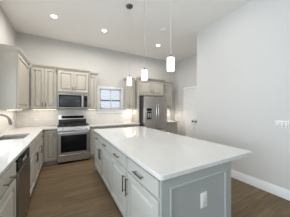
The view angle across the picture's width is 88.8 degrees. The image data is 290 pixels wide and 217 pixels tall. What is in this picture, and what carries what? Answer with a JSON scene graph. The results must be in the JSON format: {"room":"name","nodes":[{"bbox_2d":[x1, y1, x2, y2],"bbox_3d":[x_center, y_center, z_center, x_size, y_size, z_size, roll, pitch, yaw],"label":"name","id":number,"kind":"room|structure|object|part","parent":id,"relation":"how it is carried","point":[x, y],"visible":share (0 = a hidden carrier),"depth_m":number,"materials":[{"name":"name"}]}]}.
{"room":"kitchen","nodes":[
{"label":"kitchen","id":0,"kind":"room"},
{"bbox_2d":[0,6,15,45],"bbox_3d":[-2.392,-0.285,2.047,0.120,3.350,4.100,0,0,-29],"label":"wall","id":1,"kind":"structure","parent":0,"point":[7,31],"depth_m":3.12,"materials":[{"name":"paint"}]},
{"bbox_2d":[0,110,16,133],"bbox_3d":[-2.405,0.246,2.207,0.011,0.456,3.543,0,0,-29],"label":"tiled wall","id":2,"kind":"structure","parent":1,"relation":"attached to","point":[12,114],"depth_m":3.14,"materials":[{"name":"white tile"}]},
{"bbox_2d":[0,44,30,109],"bbox_3d":[-2.760,-0.543,3.203,0.353,1.123,1.479,0,0,-29],"label":"upper cabinet","id":3,"kind":"object","parent":1,"relation":"attached to","point":[14,65],"visible":0.97,"depth_m":2.64,"materials":[{"name":"beige paint"}]},
{"bbox_3d":[-2.672,-1.062,3.046,0.353,0.085,1.120,0,0,-29],"label":"crown","id":4,"kind":"part","parent":3,"relation":"part of","materials":[{"name":"beige paint"}]},
{"bbox_3d":[-2.565,-0.504,3.138,0.024,1.020,1.025,0,0,-29],"label":"door","id":5,"kind":"part","parent":3,"relation":"part of","materials":[{"name":"beige paint"}]},
{"bbox_2d":[16,31,174,126],"bbox_3d":[-1.035,-0.285,5.074,5.190,3.350,0.120,0,0,-29],"label":"wall","id":6,"kind":"structure","parent":0,"point":[112,66],"depth_m":4.75,"materials":[{"name":"paint"}]},
{"bbox_2d":[30,63,57,108],"bbox_3d":[-2.639,-0.543,3.898,0.578,1.123,0.376,0,0,-29],"label":"upper cabinet","id":7,"kind":"object","parent":6,"relation":"attached to","point":[43,78],"visible":0.96,"depth_m":3.76,"materials":[{"name":"beige paint"}]},
{"bbox_3d":[-2.691,-0.504,3.713,0.266,1.020,0.024,0,0,-29],"label":"door","id":8,"kind":"part","parent":7,"relation":"part of","materials":[{"name":"beige paint"}]},
{"bbox_3d":[-2.569,-1.062,3.766,0.483,0.085,0.050,0,0,-29],"label":"crown","id":9,"kind":"part","parent":7,"relation":"part of","materials":[{"name":"beige paint"}]},
{"bbox_3d":[-2.454,-0.504,3.845,0.268,1.020,0.024,0,0,-29],"label":"door","id":10,"kind":"part","parent":7,"relation":"part of","materials":[{"name":"beige paint"}]},
{"bbox_2d":[55,66,90,93],"bbox_3d":[-2.031,-0.755,4.190,0.862,0.660,0.456,0,0,-29],"label":"upper cabinet","id":11,"kind":"object","parent":6,"relation":"attached to","point":[69,80],"visible":0.99,"depth_m":4.01,"materials":[{"name":"beige paint"}]},
{"bbox_3d":[-2.108,-0.719,3.945,0.368,0.548,0.024,0,0,-29],"label":"door","id":12,"kind":"part","parent":11,"relation":"part of","materials":[{"name":"beige paint"}]},
{"bbox_2d":[58,92,87,108],"bbox_3d":[-2.027,-0.210,4.183,0.756,0.424,0.447,0,0,-29],"label":"microwave","id":13,"kind":"object","parent":11,"relation":"attached to","point":[65,100],"visible":1,"depth_m":4.01,"materials":[{"name":"silver metal"}]},
{"bbox_3d":[-2.007,-0.201,3.986,0.548,0.326,0.004,0,0,-29],"label":"glass frame","id":14,"kind":"part","parent":13,"relation":"part of","materials":[{"name":"black glass"}]},
{"bbox_3d":[-2.005,-0.195,4.005,0.623,0.386,0.030,0,0,-29],"label":"door","id":15,"kind":"part","parent":13,"relation":"part of","materials":[{"name":"silver metal"}]},
{"bbox_3d":[-1.672,-0.195,4.189,0.129,0.386,0.030,0,0,-29],"label":"frame","id":16,"kind":"part","parent":13,"relation":"part of","materials":[{"name":"silver metal"}]},
{"bbox_3d":[-1.951,-1.042,4.046,0.862,0.085,0.101,0,0,-29],"label":"crown","id":17,"kind":"part","parent":11,"relation":"part of","materials":[{"name":"beige paint"}]},
{"bbox_3d":[-1.782,-0.719,4.125,0.368,0.548,0.024,0,0,-29],"label":"door","id":18,"kind":"part","parent":11,"relation":"part of","materials":[{"name":"beige paint"}]},
{"bbox_2d":[17,109,131,126],"bbox_3d":[-1.868,0.246,4.537,3.208,0.456,0.011,0,0,-29],"label":"tiled wall","id":19,"kind":"structure","parent":6,"relation":"attached to","point":[25,117],"depth_m":4.19,"materials":[{"name":"white tile"}]},
{"bbox_2d":[88,72,98,108],"bbox_3d":[-1.583,-0.521,4.483,0.299,1.078,0.376,0,0,-29],"label":"upper cabinet","id":20,"kind":"object","parent":6,"relation":"attached to","point":[92,77],"visible":0.98,"depth_m":4.34,"materials":[{"name":"beige paint"}]},
{"bbox_3d":[-1.540,-0.481,4.351,0.226,0.975,0.024,0,0,-29],"label":"door","id":21,"kind":"part","parent":20,"relation":"part of","materials":[{"name":"beige paint"}]},
{"bbox_2d":[96,86,123,113],"bbox_3d":[-1.165,-0.277,4.963,0.911,0.883,0.150,0,0,-29],"label":"window","id":22,"kind":"structure","parent":6,"relation":"in","point":[109,100],"depth_m":4.95,"materials":[{"name":"white paint"}]},
{"bbox_2d":[100,89,110,108],"bbox_3d":[-1.304,-0.311,4.859,0.362,0.652,0.028,0,0,-29],"label":"window pane","id":23,"kind":"object","parent":22,"relation":"attached to","point":[100,89],"depth_m":4.87,"materials":[{"name":"clear glass"}]},
{"bbox_3d":[-1.155,0.092,4.945,0.911,0.145,0.110,0,0,-29],"label":"sill","id":24,"kind":"part","parent":22,"relation":"part of","materials":[{"name":"white paint"}]},
{"bbox_3d":[-1.180,-0.315,5.011,0.675,0.590,0.004,0,0,-29],"label":"pane","id":25,"kind":"part","parent":22,"relation":"part of","materials":[{"name":"clear glass"}]},
{"bbox_2d":[111,89,120,108],"bbox_3d":[-0.986,-0.311,5.035,0.362,0.652,0.028,0,0,-29],"label":"window pane","id":26,"kind":"object","parent":22,"relation":"attached to","point":[111,89],"depth_m":5.05,"materials":[{"name":"clear glass"}]},
{"bbox_2d":[123,77,135,108],"bbox_3d":[-0.534,-0.506,5.065,0.349,1.048,0.376,0,0,-29],"label":"upper cabinet","id":27,"kind":"object","parent":6,"relation":"attached to","point":[129,91],"visible":0.88,"depth_m":4.97,"materials":[{"name":"beige paint"}]},
{"bbox_3d":[-0.445,-0.467,4.958,0.276,0.945,0.024,0,0,-29],"label":"door","id":28,"kind":"part","parent":27,"relation":"part of","materials":[{"name":"beige paint"}]},
{"bbox_2d":[164,81,173,108],"bbox_3d":[0.788,-0.506,5.798,0.589,1.048,0.376,0,0,-29],"label":"upper cabinet","id":29,"kind":"object","parent":6,"relation":"attached to","point":[167,85],"visible":0.3,"depth_m":5.69,"materials":[{"name":"beige paint"}]},
{"bbox_2d":[0,0,251,61],"bbox_3d":[-0.269,-2.010,0.640,8.390,0.100,8.620,0,0,-29],"label":"ceiling","id":30,"kind":"structure","parent":0,"point":[78,21],"depth_m":3.30,"materials":[{"name":"paint"}]},
{"bbox_2d":[50,14,57,18],"bbox_3d":[-1.934,-1.956,3.147,0.156,0.007,0.156,0,0,-29],"label":"recessed light","id":31,"kind":"object","parent":30,"relation":"in","point":[54,16],"visible":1,"depth_m":3.15,"materials":[{"name":"white plastic"}]},
{"bbox_2d":[126,4,132,85],"bbox_3d":[-0.299,-1.202,2.830,0.132,1.516,0.132,0,0,-29],"label":"pendant lamp","id":32,"kind":"object","parent":30,"relation":"hanging from","point":[128,6],"visible":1,"depth_m":2.80,"materials":[{"name":"white glass"}]},
{"bbox_3d":[-0.299,-0.519,2.830,0.089,0.151,0.089,0,0,-29],"label":"lamp shade","id":33,"kind":"part","parent":32,"relation":"part of","materials":[{"name":"white glass"}]},
{"bbox_2d":[142,0,146,80],"bbox_3d":[-0.009,-1.202,2.305,0.132,1.516,0.132,0,0,-29],"label":"pendant lamp","id":34,"kind":"object","parent":30,"relation":"hanging from","point":[144,71],"visible":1,"depth_m":2.30,"materials":[{"name":"white glass"}]},
{"bbox_3d":[-0.009,-0.519,2.305,0.089,0.151,0.089,0,0,-29],"label":"lamp shade","id":35,"kind":"part","parent":34,"relation":"part of","materials":[{"name":"white glass"}]},
{"bbox_3d":[-0.009,-1.278,2.305,0.005,1.305,0.005,0,0,-7],"label":"cord","id":36,"kind":"part","parent":34,"relation":"part of","materials":[{"name":"white plastic"}]},
{"bbox_2d":[167,0,174,71],"bbox_3d":[0.303,-1.202,1.743,0.132,1.516,0.132,0,0,-29],"label":"pendant lamp","id":37,"kind":"object","parent":30,"relation":"hanging from","point":[170,60],"visible":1,"depth_m":1.73,"materials":[{"name":"white glass"}]},
{"bbox_3d":[0.303,-1.278,1.743,0.005,1.305,0.005,0,0,39],"label":"cord","id":38,"kind":"part","parent":37,"relation":"part of","materials":[{"name":"white plastic"}]},
{"bbox_3d":[0.303,-0.519,1.743,0.089,0.151,0.089,0,0,-29],"label":"lamp shade","id":39,"kind":"part","parent":37,"relation":"part of","materials":[{"name":"white glass"}]},
{"bbox_2d":[25,158,289,216],"bbox_3d":[-0.269,1.440,0.640,8.390,0.100,8.620,0,0,-29],"label":"floor","id":40,"kind":"structure","parent":0,"point":[74,188],"depth_m":2.29,"materials":[{"name":"brown wood"}]},
{"bbox_2d":[0,162,15,216],"bbox_3d":[-1.408,0.953,1.089,0.666,0.875,0.608,0,0,-29],"label":"base cabinet","id":41,"kind":"object","parent":40,"relation":"on","point":[7,181],"visible":0.97,"depth_m":1.28,"materials":[{"name":"beige paint"}]},
{"bbox_3d":[-1.162,0.605,1.225,0.024,0.139,0.580,0,0,-29],"label":"drawer","id":42,"kind":"part","parent":41,"relation":"part of","materials":[{"name":"beige paint"}]},
{"bbox_3d":[-1.134,0.605,1.241,0.039,0.015,0.190,0,0,-29],"label":"handle","id":43,"kind":"part","parent":41,"relation":"part of","materials":[{"name":"silver metal"}]},
{"bbox_2d":[14,147,29,216],"bbox_3d":[-1.714,0.956,1.631,0.623,0.868,0.624,0,0,-29],"label":"dishwasher","id":44,"kind":"object","parent":40,"relation":"on","point":[22,176],"visible":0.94,"depth_m":1.70,"materials":[{"name":"silver metal"}]},
{"bbox_3d":[-1.465,0.586,1.769,0.042,0.124,0.616,0,0,-29],"label":"control panel","id":45,"kind":"part","parent":44,"relation":"part of","materials":[{"name":"black glass"}]},
{"bbox_2d":[9,136,39,195],"bbox_3d":[-2.122,0.953,2.376,0.666,0.875,1.064,0,0,-29],"label":"base cabinet","id":46,"kind":"object","parent":40,"relation":"on","point":[34,155],"visible":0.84,"depth_m":2.46,"materials":[{"name":"beige paint"}]},
{"bbox_3d":[-1.748,0.603,2.282,0.024,0.135,0.499,0,0,-29],"label":"drawer","id":47,"kind":"part","parent":46,"relation":"part of","materials":[{"name":"beige paint"}]},
{"bbox_3d":[-1.748,0.986,2.282,0.024,0.572,0.499,0,0,-29],"label":"door","id":48,"kind":"part","parent":46,"relation":"part of","materials":[{"name":"beige paint"}]},
{"bbox_3d":[-2.002,0.986,2.741,0.024,0.572,0.494,0,0,-29],"label":"door","id":49,"kind":"part","parent":46,"relation":"part of","materials":[{"name":"beige paint"}]},
{"bbox_3d":[-2.002,0.603,2.741,0.024,0.135,0.494,0,0,-29],"label":"drawer","id":50,"kind":"part","parent":46,"relation":"part of","materials":[{"name":"beige paint"}]},
{"bbox_2d":[38,131,43,168],"bbox_3d":[-2.528,0.953,3.109,0.666,0.875,0.608,0,0,-29],"label":"base cabinet","id":51,"kind":"object","parent":40,"relation":"on","point":[41,135],"visible":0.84,"depth_m":3.23,"materials":[{"name":"beige paint"}]},
{"bbox_3d":[-2.273,0.986,3.231,0.024,0.572,0.555,0,0,-29],"label":"door","id":52,"kind":"part","parent":51,"relation":"part of","materials":[{"name":"beige paint"}]},
{"bbox_2d":[42,129,56,165],"bbox_3d":[-2.706,0.953,3.695,0.898,0.875,0.666,0,0,-29],"label":"base cabinet","id":53,"kind":"object","parent":40,"relation":"on","point":[50,136],"visible":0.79,"depth_m":3.59,"materials":[{"name":"beige paint"}]},
{"bbox_2d":[0,125,57,176],"bbox_3d":[-2.015,0.495,2.430,0.909,0.038,3.554,0,0,-29],"label":"countertop","id":54,"kind":"structure","parent":53,"relation":"on","point":[10,150],"depth_m":2.07,"materials":[{"name":"white stone"}]},
{"bbox_2d":[0,114,11,124],"bbox_3d":[-2.296,0.280,2.356,0.292,0.392,0.082,0,0,-29],"label":"faucet","id":55,"kind":"object","parent":54,"relation":"on","point":[4,115],"visible":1,"depth_m":2.38,"materials":[{"name":"silver metal"}]},
{"bbox_2d":[0,135,26,139],"bbox_3d":[-2.251,0.621,2.514,0.432,0.210,0.612,0,0,-29],"label":"sink","id":56,"kind":"object","parent":54,"relation":"in","point":[24,136],"visible":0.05,"depth_m":2.74,"materials":[{"name":"silver metal"}]},
{"bbox_3d":[-2.305,0.905,3.595,0.245,0.734,0.024,0,0,-29],"label":"door","id":57,"kind":"part","parent":53,"relation":"part of","materials":[{"name":"beige paint"}]},
{"bbox_2d":[57,115,89,163],"bbox_3d":[-1.959,0.787,4.058,0.752,1.205,0.733,0,0,-29],"label":"gas range","id":58,"kind":"object","parent":40,"relation":"on","point":[73,132],"visible":1,"depth_m":3.83,"materials":[{"name":"silver metal"}]},
{"bbox_3d":[-2.099,0.391,4.310,0.720,0.162,0.010,0,0,-29],"label":"panel","id":59,"kind":"part","parent":58,"relation":"part of","materials":[{"name":"black metal"}]},
{"bbox_3d":[-1.821,0.863,3.810,0.748,0.585,0.040,0,0,-29],"label":"oven door","id":60,"kind":"part","parent":58,"relation":"part of","materials":[{"name":"silver metal"}]},
{"bbox_3d":[-1.822,1.252,3.811,0.748,0.167,0.038,0,0,-29],"label":"drawer","id":61,"kind":"part","parent":58,"relation":"part of","materials":[{"name":"silver metal"}]},
{"bbox_3d":[-1.820,0.512,3.808,0.752,0.105,0.045,0,0,-29],"label":"control panel","id":62,"kind":"part","parent":58,"relation":"part of","materials":[{"name":"silver metal"}]},
{"bbox_3d":[-1.797,0.612,3.765,0.692,0.026,0.064,0,0,-29],"label":"handle","id":63,"kind":"part","parent":58,"relation":"part of","materials":[{"name":"silver metal"}]},
{"bbox_2d":[89,126,107,158],"bbox_3d":[-1.425,0.953,4.406,0.498,0.875,0.666,0,0,-29],"label":"base cabinet","id":64,"kind":"object","parent":40,"relation":"on","point":[106,127],"visible":0.16,"depth_m":4.07,"materials":[{"name":"beige paint"}]},
{"bbox_3d":[-1.288,0.986,4.159,0.476,0.572,0.024,0,0,-29],"label":"door","id":65,"kind":"part","parent":64,"relation":"part of","materials":[{"name":"beige paint"}]},
{"bbox_3d":[-1.288,0.603,4.159,0.476,0.135,0.024,0,0,-29],"label":"drawer","id":66,"kind":"part","parent":64,"relation":"part of","materials":[{"name":"beige paint"}]},
{"bbox_2d":[89,122,139,126],"bbox_3d":[-0.980,0.495,4.667,1.534,0.038,0.644,0,0,-29],"label":"countertop","id":67,"kind":"structure","parent":64,"relation":"on","point":[116,123],"depth_m":4.47,"materials":[{"name":"white stone"}]},
{"bbox_2d":[107,125,123,128],"bbox_3d":[-0.983,0.953,4.650,0.508,0.875,0.666,0,0,-29],"label":"base cabinet","id":68,"kind":"object","parent":40,"relation":"on","point":[123,125],"visible":0.04,"depth_m":4.41,"materials":[{"name":"beige paint"}]},
{"bbox_2d":[124,125,138,126],"bbox_3d":[-0.534,0.953,4.899,0.513,0.875,0.666,0,0,-29],"label":"base cabinet","id":69,"kind":"object","parent":40,"relation":"on","point":[124,125],"visible":0.05,"depth_m":4.66,"materials":[{"name":"beige paint"}]},
{"bbox_2d":[133,77,165,122],"bbox_3d":[0.128,0.177,5.329,1.108,2.425,0.557,0,0,-29],"label":"tall cabinet","id":70,"kind":"object","parent":40,"relation":"on","point":[151,87],"visible":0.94,"depth_m":5.07,"materials":[{"name":"beige paint"}]},
{"bbox_3d":[-0.317,0.212,5.111,0.019,2.355,0.507,0,0,-29],"label":"panel","id":71,"kind":"part","parent":70,"relation":"part of","materials":[{"name":"beige paint"}]},
{"bbox_3d":[0.021,-0.705,5.022,0.467,0.480,0.024,0,0,-29],"label":"door","id":72,"kind":"part","parent":70,"relation":"part of","materials":[{"name":"beige paint"}]},
{"bbox_3d":[0.211,-0.993,5.179,1.108,0.085,0.215,0,0,-29],"label":"crown","id":73,"kind":"part","parent":70,"relation":"part of","materials":[{"name":"beige paint"}]},
{"bbox_3d":[0.444,-0.705,5.256,0.467,0.480,0.024,0,0,-29],"label":"door","id":74,"kind":"part","parent":70,"relation":"part of","materials":[{"name":"beige paint"}]},
{"bbox_2d":[139,96,166,131],"bbox_3d":[0.217,0.496,5.188,0.904,1.787,0.836,0,0,-29],"label":"refrigerator","id":75,"kind":"object","parent":40,"relation":"on","point":[152,110],"visible":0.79,"depth_m":4.85,"materials":[{"name":"silver metal"}]},
{"bbox_3d":[0.168,0.140,4.807,0.449,1.050,0.085,0,0,-29],"label":"door","id":76,"kind":"part","parent":75,"relation":"part of","materials":[{"name":"silver metal"}]},
{"bbox_3d":[0.566,0.140,5.027,0.449,1.050,0.085,0,0,-29],"label":"door","id":77,"kind":"part","parent":75,"relation":"part of","materials":[{"name":"silver metal"}]},
{"bbox_2d":[94,132,230,216],"bbox_3d":[-0.157,0.953,2.397,0.889,0.875,2.607,0,0,-29],"label":"kitchen island","id":78,"kind":"object","parent":40,"relation":"on","point":[136,192],"visible":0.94,"depth_m":1.36,"materials":[{"name":"grey paint"}]},
{"bbox_3d":[-0.765,0.953,3.535,0.850,0.875,0.026,0,0,-29],"label":"panel","id":79,"kind":"part","parent":78,"relation":"part of","materials":[{"name":"grey paint"}]},
{"bbox_3d":[-0.961,0.609,3.038,0.024,0.133,0.606,0,0,-29],"label":"drawer","id":80,"kind":"part","parent":78,"relation":"part of","materials":[{"name":"grey paint"}]},
{"bbox_3d":[-0.961,0.987,3.038,0.024,0.570,0.606,0,0,-29],"label":"door","id":81,"kind":"part","parent":78,"relation":"part of","materials":[{"name":"grey paint"}]},
{"bbox_3d":[-0.654,0.609,2.484,0.024,0.133,0.606,0,0,-29],"label":"drawer","id":82,"kind":"part","parent":78,"relation":"part of","materials":[{"name":"grey paint"}]},
{"bbox_3d":[-0.654,0.987,2.484,0.024,0.570,0.606,0,0,-29],"label":"door","id":83,"kind":"part","parent":78,"relation":"part of","materials":[{"name":"grey paint"}]},
{"bbox_3d":[-0.347,0.609,1.929,0.024,0.133,0.606,0,0,-29],"label":"drawer","id":84,"kind":"part","parent":78,"relation":"part of","materials":[{"name":"grey paint"}]},
{"bbox_3d":[-0.347,0.987,1.929,0.024,0.570,0.606,0,0,-29],"label":"door","id":85,"kind":"part","parent":78,"relation":"part of","materials":[{"name":"grey paint"}]},
{"bbox_3d":[-0.040,0.609,1.375,0.024,0.133,0.606,0,0,-29],"label":"drawer","id":86,"kind":"part","parent":78,"relation":"part of","materials":[{"name":"grey paint"}]},
{"bbox_3d":[-0.040,0.987,1.375,0.024,0.570,0.606,0,0,-29],"label":"door","id":87,"kind":"part","parent":78,"relation":"part of","materials":[{"name":"grey paint"}]},
{"bbox_2d":[94,126,251,180],"bbox_3d":[0.013,0.495,2.497,1.243,0.038,2.645,0,0,-29],"label":"island countertop","id":88,"kind":"structure","parent":78,"relation":"on","point":[165,155],"depth_m":1.68,"materials":[{"name":"white stone"}]},
{"bbox_3d":[0.486,0.953,1.278,0.850,0.875,0.026,0,0,-29],"label":"panel","id":89,"kind":"part","parent":78,"relation":"part of","materials":[{"name":"grey paint"}]},
{"bbox_2d":[201,191,206,207],"bbox_3d":[0.514,0.795,1.290,0.078,0.130,0.008,0,0,-29],"label":"electrical outlet","id":90,"kind":"object","parent":78,"relation":"attached to","point":[204,194],"visible":1,"depth_m":1.29,"materials":[{"name":"white plastic"}]},
{"bbox_2d":[167,122,177,133],"bbox_3d":[0.845,0.953,5.664,0.558,0.875,0.666,0,0,-29],"label":"base cabinet","id":91,"kind":"object","parent":40,"relation":"on","point":[171,127],"visible":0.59,"depth_m":5.44,"materials":[{"name":"beige paint"}]},
{"bbox_3d":[0.982,0.603,5.417,0.536,0.135,0.024,0,0,-29],"label":"drawer","id":92,"kind":"part","parent":91,"relation":"part of","materials":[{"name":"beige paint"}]},
{"bbox_3d":[0.982,0.986,5.417,0.536,0.572,0.024,0,0,-29],"label":"door","id":93,"kind":"part","parent":91,"relation":"part of","materials":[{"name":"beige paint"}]},
{"bbox_2d":[175,53,196,135],"bbox_3d":[1.852,-0.285,5.343,0.120,3.350,2.450,0,0,-29],"label":"wall","id":94,"kind":"structure","parent":0,"point":[186,68],"depth_m":5.88,"materials":[{"name":"paint"}]},
{"bbox_2d":[184,86,196,138],"bbox_3d":[1.764,0.292,5.300,0.075,2.195,1.110,0,0,-29],"label":"door","id":95,"kind":"structure","parent":94,"relation":"in","point":[190,95],"depth_m":5.48,"materials":[{"name":"white paint"}]},
{"bbox_2d":[197,0,289,189],"bbox_3d":[3.328,-0.285,1.370,1.150,3.350,6.170,0,0,-29],"label":"wall","id":96,"kind":"structure","parent":0,"point":[243,57],"depth_m":2.69,"materials":[{"name":"paint"}]},
{"bbox_2d":[231,169,289,200],"bbox_3d":[2.818,1.315,1.088,0.016,0.150,6.170,0,0,-29],"label":"baseboard","id":97,"kind":"structure","parent":96,"relation":"attached to","point":[276,190],"depth_m":2.53,"materials":[{"name":"white paint"}]},
{"bbox_2d":[275,120,288,128],"bbox_3d":[2.141,0.250,2.315,0.010,0.115,0.165,0,0,-29],"label":"light switch","id":98,"kind":"object","parent":96,"relation":"attached to","point":[278,124],"visible":1,"depth_m":2.31,"materials":[{"name":"white plastic"}]}
]}

